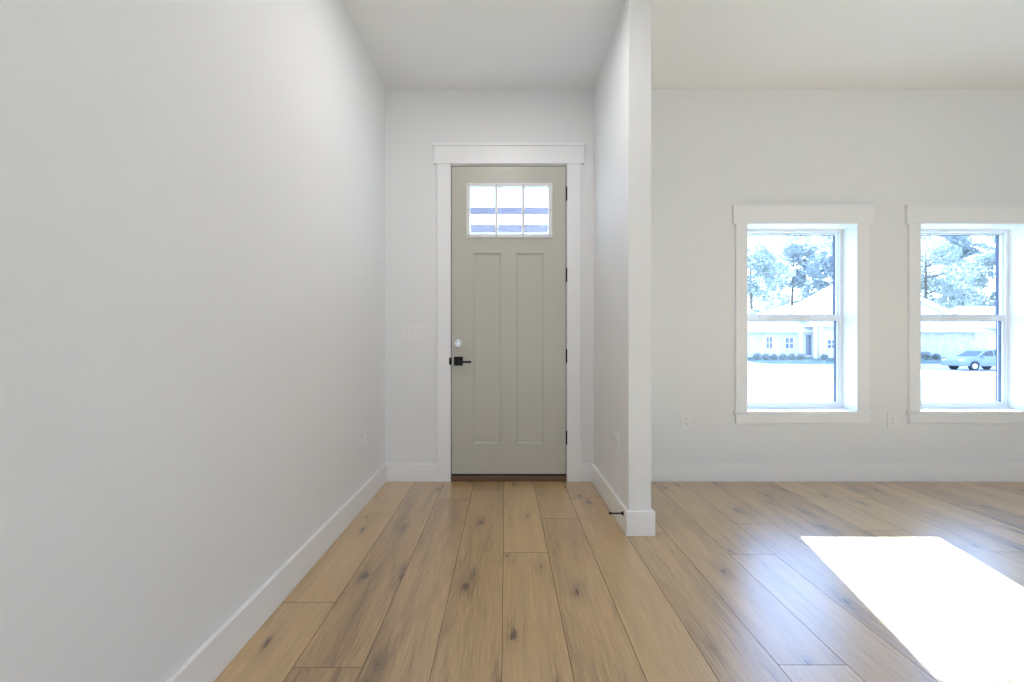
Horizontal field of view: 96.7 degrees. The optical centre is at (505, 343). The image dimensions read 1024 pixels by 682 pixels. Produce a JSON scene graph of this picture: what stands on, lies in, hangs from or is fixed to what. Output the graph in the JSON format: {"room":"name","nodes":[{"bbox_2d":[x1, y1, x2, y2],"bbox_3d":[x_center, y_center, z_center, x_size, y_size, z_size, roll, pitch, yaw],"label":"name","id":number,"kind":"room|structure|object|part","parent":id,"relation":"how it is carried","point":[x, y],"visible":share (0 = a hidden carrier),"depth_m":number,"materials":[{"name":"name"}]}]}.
{"room":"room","nodes":[
{"label":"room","id":0,"kind":"room"},
{"bbox_2d":[0,0,384,681],"bbox_3d":[-1.029,-0.405,-1.174,0.150,3.219,9.952,0,0,0],"label":"wall","id":1,"kind":"structure","parent":0,"point":[192,192],"depth_m":1.29,"materials":[{"name":"white paint"}]},
{"bbox_2d":[166,464,386,681],"bbox_3d":[-0.945,1.015,-1.202,0.018,0.140,9.597,0,0,0],"label":"baseboard","id":2,"kind":"structure","parent":1,"relation":"attached to","point":[206,664],"depth_m":1.80,"materials":[{"name":"white paint"}]},
{"bbox_2d":[364,425,368,445],"bbox_3d":[-0.949,0.625,3.111,0.010,0.125,0.079,0,0,0],"label":"wall outlet","id":3,"kind":"object","parent":1,"relation":"attached to","point":[366,429],"visible":1,"depth_m":3.10,"materials":[{"name":"white plastic"}]},
{"bbox_2d":[214,481,1023,681],"bbox_3d":[2.773,1.145,-1.271,7.754,0.120,9.758,0,0,0],"label":"floor","id":4,"kind":"structure","parent":0,"point":[452,581],"depth_m":2.01,"materials":[{"name":"brown wood"}]},
{"bbox_2d":[594,0,650,510],"bbox_3d":[0.762,-0.465,3.089,0.129,3.099,1.016,0,0,0],"label":"wall partition","id":5,"kind":"structure","parent":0,"point":[622,89],"depth_m":2.67,"materials":[{"name":"white paint"}]},
{"bbox_2d":[615,432,618,454],"bbox_3d":[0.693,0.619,2.840,0.010,0.125,0.079,0,0,0],"label":"wall outlet","id":6,"kind":"object","parent":5,"relation":"attached to","point":[616,434],"visible":1,"depth_m":2.81,"materials":[{"name":"white plastic"}]},
{"bbox_2d":[592,464,654,535],"bbox_3d":[0.762,1.015,3.080,0.165,0.140,1.034,0,0,0],"label":"baseboard","id":7,"kind":"structure","parent":5,"relation":"attached to","point":[633,523],"depth_m":2.60,"materials":[{"name":"white paint"}]},
{"bbox_2d":[609,511,623,515],"bbox_3d":[0.638,0.977,2.625,0.083,0.025,0.025,0,0,0],"label":"door stop","id":8,"kind":"object","parent":7,"relation":"attached to","point":[622,512],"visible":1,"depth_m":2.62,"materials":[{"name":"black metal"}]},
{"bbox_2d":[343,0,1023,88],"bbox_3d":[2.773,-2.089,-1.174,7.754,0.150,9.952,0,0,0],"label":"ceiling","id":9,"kind":"structure","parent":0,"point":[410,44],"depth_m":3.06,"materials":[{"name":"white paint"}]},
{"bbox_2d":[385,89,1023,463],"bbox_3d":[2.773,-0.405,3.700,7.454,3.219,0.205,0,0,0],"label":"wall","id":10,"kind":"structure","parent":0,"point":[713,150],"depth_m":3.60,"materials":[{"name":"white paint"}]},
{"bbox_2d":[387,464,436,481],"bbox_3d":[-0.738,1.015,3.588,0.397,0.140,0.018,0,0,0],"label":"baseboard","id":11,"kind":"structure","parent":10,"relation":"attached to","point":[395,472],"depth_m":3.58,"materials":[{"name":"white paint"}]},
{"bbox_2d":[402,325,422,339],"bbox_3d":[-0.734,-0.091,3.590,0.166,0.125,0.013,0,0,0],"label":"light switch","id":12,"kind":"object","parent":10,"relation":"attached to","point":[409,332],"visible":1,"depth_m":3.59,"materials":[{"name":"white plastic"}]},
{"bbox_2d":[449,165,566,480],"bbox_3d":[0.026,-0.180,3.685,0.982,2.530,0.274,0,0,0],"label":"door","id":13,"kind":"structure","parent":10,"relation":"in","point":[508,358],"depth_m":3.60,"materials":[{"name":"beige paint"}]},
{"bbox_3d":[-0.372,0.136,3.599,0.070,0.070,0.010,0,0,0],"label":"lever handle","id":14,"kind":"part","parent":13,"relation":"part of","materials":[{"name":"black metal"}]},
{"bbox_3d":[-0.326,0.140,3.571,0.117,0.022,0.046,0,0,0],"label":"lever","id":15,"kind":"part","parent":13,"relation":"part of","materials":[{"name":"black metal"}]},
{"bbox_3d":[0.030,-1.057,3.610,0.681,0.436,0.032,0,0,0],"label":"lite frame","id":16,"kind":"part","parent":13,"relation":"part of","materials":[{"name":"white"}]},
{"bbox_2d":[433,143,584,481],"bbox_3d":[0.027,-0.246,3.580,1.196,2.661,0.034,0,0,0],"label":"door frame","id":17,"kind":"structure","parent":10,"relation":"attached to","point":[571,155],"depth_m":3.58,"materials":[{"name":"white paint"}]},
{"bbox_3d":[-0.487,-0.167,3.588,0.104,2.503,0.018,0,0,0],"label":"casing","id":18,"kind":"part","parent":17,"relation":"part of","materials":[{"name":"white paint"}]},
{"bbox_3d":[0.540,-0.167,3.588,0.106,2.503,0.018,0,0,0],"label":"casing","id":19,"kind":"part","parent":17,"relation":"part of","materials":[{"name":"white paint"}]},
{"bbox_2d":[581,464,591,481],"bbox_3d":[0.636,1.015,3.588,0.087,0.140,0.018,0,0,0],"label":"baseboard","id":20,"kind":"structure","parent":10,"relation":"attached to","point":[586,469],"depth_m":3.58,"materials":[{"name":"white paint"}]},
{"bbox_2d":[681,413,690,428],"bbox_3d":[1.427,0.611,3.592,0.079,0.125,0.010,0,0,0],"label":"wall outlet","id":21,"kind":"object","parent":10,"relation":"attached to","point":[685,417],"visible":1,"depth_m":3.59,"materials":[{"name":"white plastic"}]},
{"bbox_2d":[732,204,874,422],"bbox_3d":[2.342,-0.236,3.695,1.111,1.721,0.259,0,0,0],"label":"window","id":22,"kind":"structure","parent":10,"relation":"in","point":[848,224],"depth_m":3.58,"materials":[{"name":"white paint"}]},
{"bbox_3d":[1.860,-0.208,3.588,0.090,1.473,0.018,0,0,0],"label":"casing","id":23,"kind":"part","parent":22,"relation":"part of","materials":[{"name":"white paint"}]},
{"bbox_3d":[2.338,-0.556,3.784,0.833,0.729,0.021,0,0,0],"label":"sash","id":24,"kind":"part","parent":22,"relation":"part of","materials":[{"name":"white plastic"}]},
{"bbox_3d":[2.338,0.132,3.754,0.833,0.741,0.020,0,0,0],"label":"sash","id":25,"kind":"part","parent":22,"relation":"part of","materials":[{"name":"white plastic"}]},
{"bbox_3d":[2.338,-0.197,3.773,0.861,1.491,0.077,0,0,0],"label":"frame","id":26,"kind":"part","parent":22,"relation":"part of","materials":[{"name":"white plastic"}]},
{"bbox_3d":[2.817,-0.208,3.588,0.099,1.473,0.018,0,0,0],"label":"casing","id":27,"kind":"part","parent":22,"relation":"part of","materials":[{"name":"white paint"}]},
{"bbox_2d":[887,413,897,428],"bbox_3d":[3.055,0.605,3.592,0.079,0.125,0.010,0,0,0],"label":"wall outlet","id":28,"kind":"object","parent":10,"relation":"attached to","point":[892,418],"visible":1,"depth_m":3.59,"materials":[{"name":"white plastic"}]},
{"bbox_2d":[904,204,1023,422],"bbox_3d":[3.707,-0.236,3.695,1.111,1.721,0.259,0,0,0],"label":"window","id":29,"kind":"structure","parent":10,"relation":"in","point":[1005,222],"depth_m":3.64,"materials":[{"name":"white paint"}]},
{"bbox_3d":[3.224,-0.208,3.588,0.090,1.473,0.018,0,0,0],"label":"casing","id":30,"kind":"part","parent":29,"relation":"part of","materials":[{"name":"white paint"}]},
{"bbox_3d":[3.703,-0.556,3.784,0.833,0.729,0.021,0,0,0],"label":"sash","id":31,"kind":"part","parent":29,"relation":"part of","materials":[{"name":"white plastic"}]},
{"bbox_3d":[3.703,0.132,3.754,0.833,0.741,0.020,0,0,0],"label":"sash","id":32,"kind":"part","parent":29,"relation":"part of","materials":[{"name":"white plastic"}]},
{"bbox_3d":[3.703,-0.197,3.773,0.861,1.491,0.077,0,0,0],"label":"frame","id":33,"kind":"part","parent":29,"relation":"part of","materials":[{"name":"white plastic"}]},
{"bbox_2d":[651,464,1023,481],"bbox_3d":[3.672,1.015,3.588,5.655,0.140,0.018,0,0,0],"label":"baseboard","id":34,"kind":"structure","parent":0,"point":[659,472],"depth_m":3.58,"materials":[{"name":"white paint"}]},
{"label":"outside","id":35,"kind":"structure","parent":0,"visible":0},
{"bbox_2d":[748,357,995,400],"bbox_3d":[40.000,1.700,51.900,200.000,1.030,96.200,0,0,0],"label":"lawn","id":36,"kind":"structure","parent":35,"point":[759,388],"depth_m":17.23,"materials":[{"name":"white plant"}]},
{"bbox_2d":[470,207,547,232],"bbox_3d":[0.050,-0.349,4.638,3.300,3.492,1.664,0,0,0],"label":"porch canopy","id":37,"kind":"object","parent":36,"relation":"on","point":[473,210],"visible":0.09,"depth_m":5.37,"materials":[{"name":"grey paint"}]},
{"bbox_3d":[0.050,-1.578,5.400,2.660,0.073,0.060,0,0,0],"label":"rail","id":38,"kind":"part","parent":37,"relation":"part of","materials":[{"name":"grey paint"}]},
{"bbox_3d":[0.050,-1.367,5.400,2.660,0.085,0.060,0,0,0],"label":"rail","id":39,"kind":"part","parent":37,"relation":"part of","materials":[{"name":"grey paint"}]},
{"bbox_2d":[752,353,761,359],"bbox_3d":[26.694,1.304,48.292,0.971,0.807,0.797,0,0,0],"label":"shrub","id":40,"kind":"object","parent":36,"relation":"on","point":[755,355],"visible":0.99,"depth_m":48.11,"materials":[{"name":"green plant"}]},
{"bbox_2d":[762,353,769,359],"bbox_3d":[27.657,1.322,48.291,0.859,0.770,0.738,0,0,0],"label":"shrub","id":41,"kind":"object","parent":36,"relation":"on","point":[765,356],"visible":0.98,"depth_m":48.10,"materials":[{"name":"green plant"}]},
{"bbox_2d":[748,240,795,314],"bbox_3d":[36.125,-6.956,67.121,11.029,16.802,9.102,0,0,19],"label":"tree","id":42,"kind":"object","parent":36,"relation":"on","point":[762,258],"visible":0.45,"depth_m":64.93,"materials":[{"name":"green plant"}]},
{"bbox_2d":[770,354,777,359],"bbox_3d":[28.479,1.350,48.291,0.841,0.715,0.707,0,0,0],"label":"shrub","id":43,"kind":"object","parent":36,"relation":"on","point":[773,356],"visible":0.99,"depth_m":48.15,"materials":[{"name":"green plant"}]},
{"bbox_2d":[779,353,787,359],"bbox_3d":[29.464,1.337,48.295,0.825,0.741,0.789,0,0,0],"label":"shrub","id":44,"kind":"object","parent":36,"relation":"on","point":[783,356],"visible":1,"depth_m":48.12,"materials":[{"name":"green plant"}]},
{"bbox_2d":[748,236,827,310],"bbox_3d":[49.211,-8.952,78.903,13.519,20.695,11.682,0,0,0],"label":"tree","id":45,"kind":"object","parent":36,"relation":"on","point":[793,253],"visible":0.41,"depth_m":76.66,"materials":[{"name":"green plant"}]},
{"bbox_2d":[788,353,796,359],"bbox_3d":[30.411,1.341,48.289,0.845,0.733,0.778,0,0,0],"label":"shrub","id":46,"kind":"object","parent":36,"relation":"on","point":[792,356],"visible":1,"depth_m":48.16,"materials":[{"name":"green plant"}]},
{"bbox_2d":[796,353,804,359],"bbox_3d":[31.370,1.312,48.312,0.905,0.791,0.779,0,0,0],"label":"shrub","id":47,"kind":"object","parent":36,"relation":"on","point":[801,356],"visible":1,"depth_m":48.16,"materials":[{"name":"green plant"}]},
{"bbox_2d":[800,236,832,297],"bbox_3d":[49.555,-8.388,66.933,9.579,19.670,10.629,0,0,0],"label":"tree","id":48,"kind":"object","parent":36,"relation":"on","point":[826,265],"visible":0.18,"depth_m":67.76,"materials":[{"name":"green plant"}]},
{"bbox_2d":[820,354,828,359],"bbox_3d":[33.828,1.357,48.299,0.817,0.700,0.688,0,0,0],"label":"shrub","id":49,"kind":"object","parent":36,"relation":"on","point":[823,356],"visible":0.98,"depth_m":48.13,"materials":[{"name":"green plant"}]},
{"bbox_2d":[748,284,990,358],"bbox_3d":[39.819,-2.851,55.050,27.037,9.272,11.900,0,0,0],"label":"house","id":50,"kind":"structure","parent":36,"relation":"on","point":[813,339],"depth_m":50.60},
{"bbox_3d":[29.535,-0.151,50.990,0.672,1.267,0.040,0,0,0],"label":"pane","id":51,"kind":"part","parent":50,"relation":"part of","materials":[{"name":"clear glass"}]},
{"bbox_3d":[31.777,-0.095,50.990,0.897,1.154,0.040,0,0,0],"label":"pane","id":52,"kind":"part","parent":50,"relation":"part of","materials":[{"name":"clear glass"}]},
{"bbox_3d":[32.018,-0.051,49.330,0.260,3.628,0.260,0,0,0],"label":"porch post","id":53,"kind":"part","parent":50,"relation":"part of","materials":[{"name":"white"}]},
{"bbox_3d":[33.963,0.112,50.970,0.560,2.242,0.060,0,0,0],"label":"door","id":54,"kind":"part","parent":50,"relation":"part of","materials":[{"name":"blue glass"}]},
{"bbox_3d":[33.589,-0.051,49.330,0.260,3.628,0.260,0,0,0],"label":"porch post","id":55,"kind":"part","parent":50,"relation":"part of","materials":[{"name":"white"}]},
{"bbox_3d":[34.131,-0.051,49.330,0.260,3.628,0.260,0,0,0],"label":"porch post","id":56,"kind":"part","parent":50,"relation":"part of","materials":[{"name":"white"}]},
{"bbox_3d":[35.654,0.016,49.790,0.930,0.908,0.040,0,0,0],"label":"pane","id":57,"kind":"part","parent":50,"relation":"part of","materials":[{"name":"clear glass"}]},
{"bbox_2d":[921,351,932,359],"bbox_3d":[44.643,1.237,48.277,1.120,0.941,0.950,0,0,0],"label":"shrub","id":58,"kind":"object","parent":36,"relation":"on","point":[924,355],"visible":0.98,"depth_m":48.11,"materials":[{"name":"green plant"}]},
{"bbox_2d":[932,353,940,359],"bbox_3d":[45.694,1.329,48.271,0.827,0.757,0.717,0,0,-12],"label":"shrub","id":59,"kind":"object","parent":36,"relation":"on","point":[936,356],"visible":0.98,"depth_m":48.16,"materials":[{"name":"green plant"}]},
{"bbox_2d":[921,236,985,309],"bbox_3d":[62.375,-7.405,67.315,10.342,17.701,11.282,0,0,-33],"label":"tree","id":60,"kind":"object","parent":36,"relation":"on","point":[956,295],"visible":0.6,"depth_m":64.91,"materials":[{"name":"green plant"}]},
{"bbox_2d":[921,236,994,307],"bbox_3d":[76.730,-10.499,78.546,13.118,23.775,12.855,0,0,0],"label":"tree","id":61,"kind":"object","parent":36,"relation":"on","point":[964,242],"visible":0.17,"depth_m":75.85,"materials":[{"name":"green plant"}]},
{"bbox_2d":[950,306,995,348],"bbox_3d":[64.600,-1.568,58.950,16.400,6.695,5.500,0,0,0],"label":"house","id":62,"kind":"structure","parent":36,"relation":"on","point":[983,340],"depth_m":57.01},
{"bbox_2d":[957,236,994,305],"bbox_3d":[73.973,-8.632,67.291,10.621,20.151,11.509,0,0,-36],"label":"tree","id":63,"kind":"object","parent":36,"relation":"on","point":[986,259],"visible":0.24,"depth_m":67.25,"materials":[{"name":"green plant"}]},
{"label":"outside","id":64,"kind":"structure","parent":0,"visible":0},
{"bbox_2d":[748,364,995,376],"bbox_3d":[40.000,1.980,34.750,200.000,0.349,18.500,0,0,0],"label":"street","id":65,"kind":"structure","parent":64,"point":[754,370],"depth_m":34.56,"materials":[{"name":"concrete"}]},
{"bbox_2d":[941,349,995,370],"bbox_3d":[38.575,1.258,37.000,4.730,1.715,2.140,0,0,0],"label":"parked car","id":66,"kind":"object","parent":65,"relation":"on","point":[972,358],"visible":0.73,"depth_m":36.24,"materials":[{"name":"silver metal"}]},
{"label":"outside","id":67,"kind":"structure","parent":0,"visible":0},
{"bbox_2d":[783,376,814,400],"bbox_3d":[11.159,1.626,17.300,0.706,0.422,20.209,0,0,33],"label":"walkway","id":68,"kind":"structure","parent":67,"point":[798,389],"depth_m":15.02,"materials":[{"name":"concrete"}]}
]}

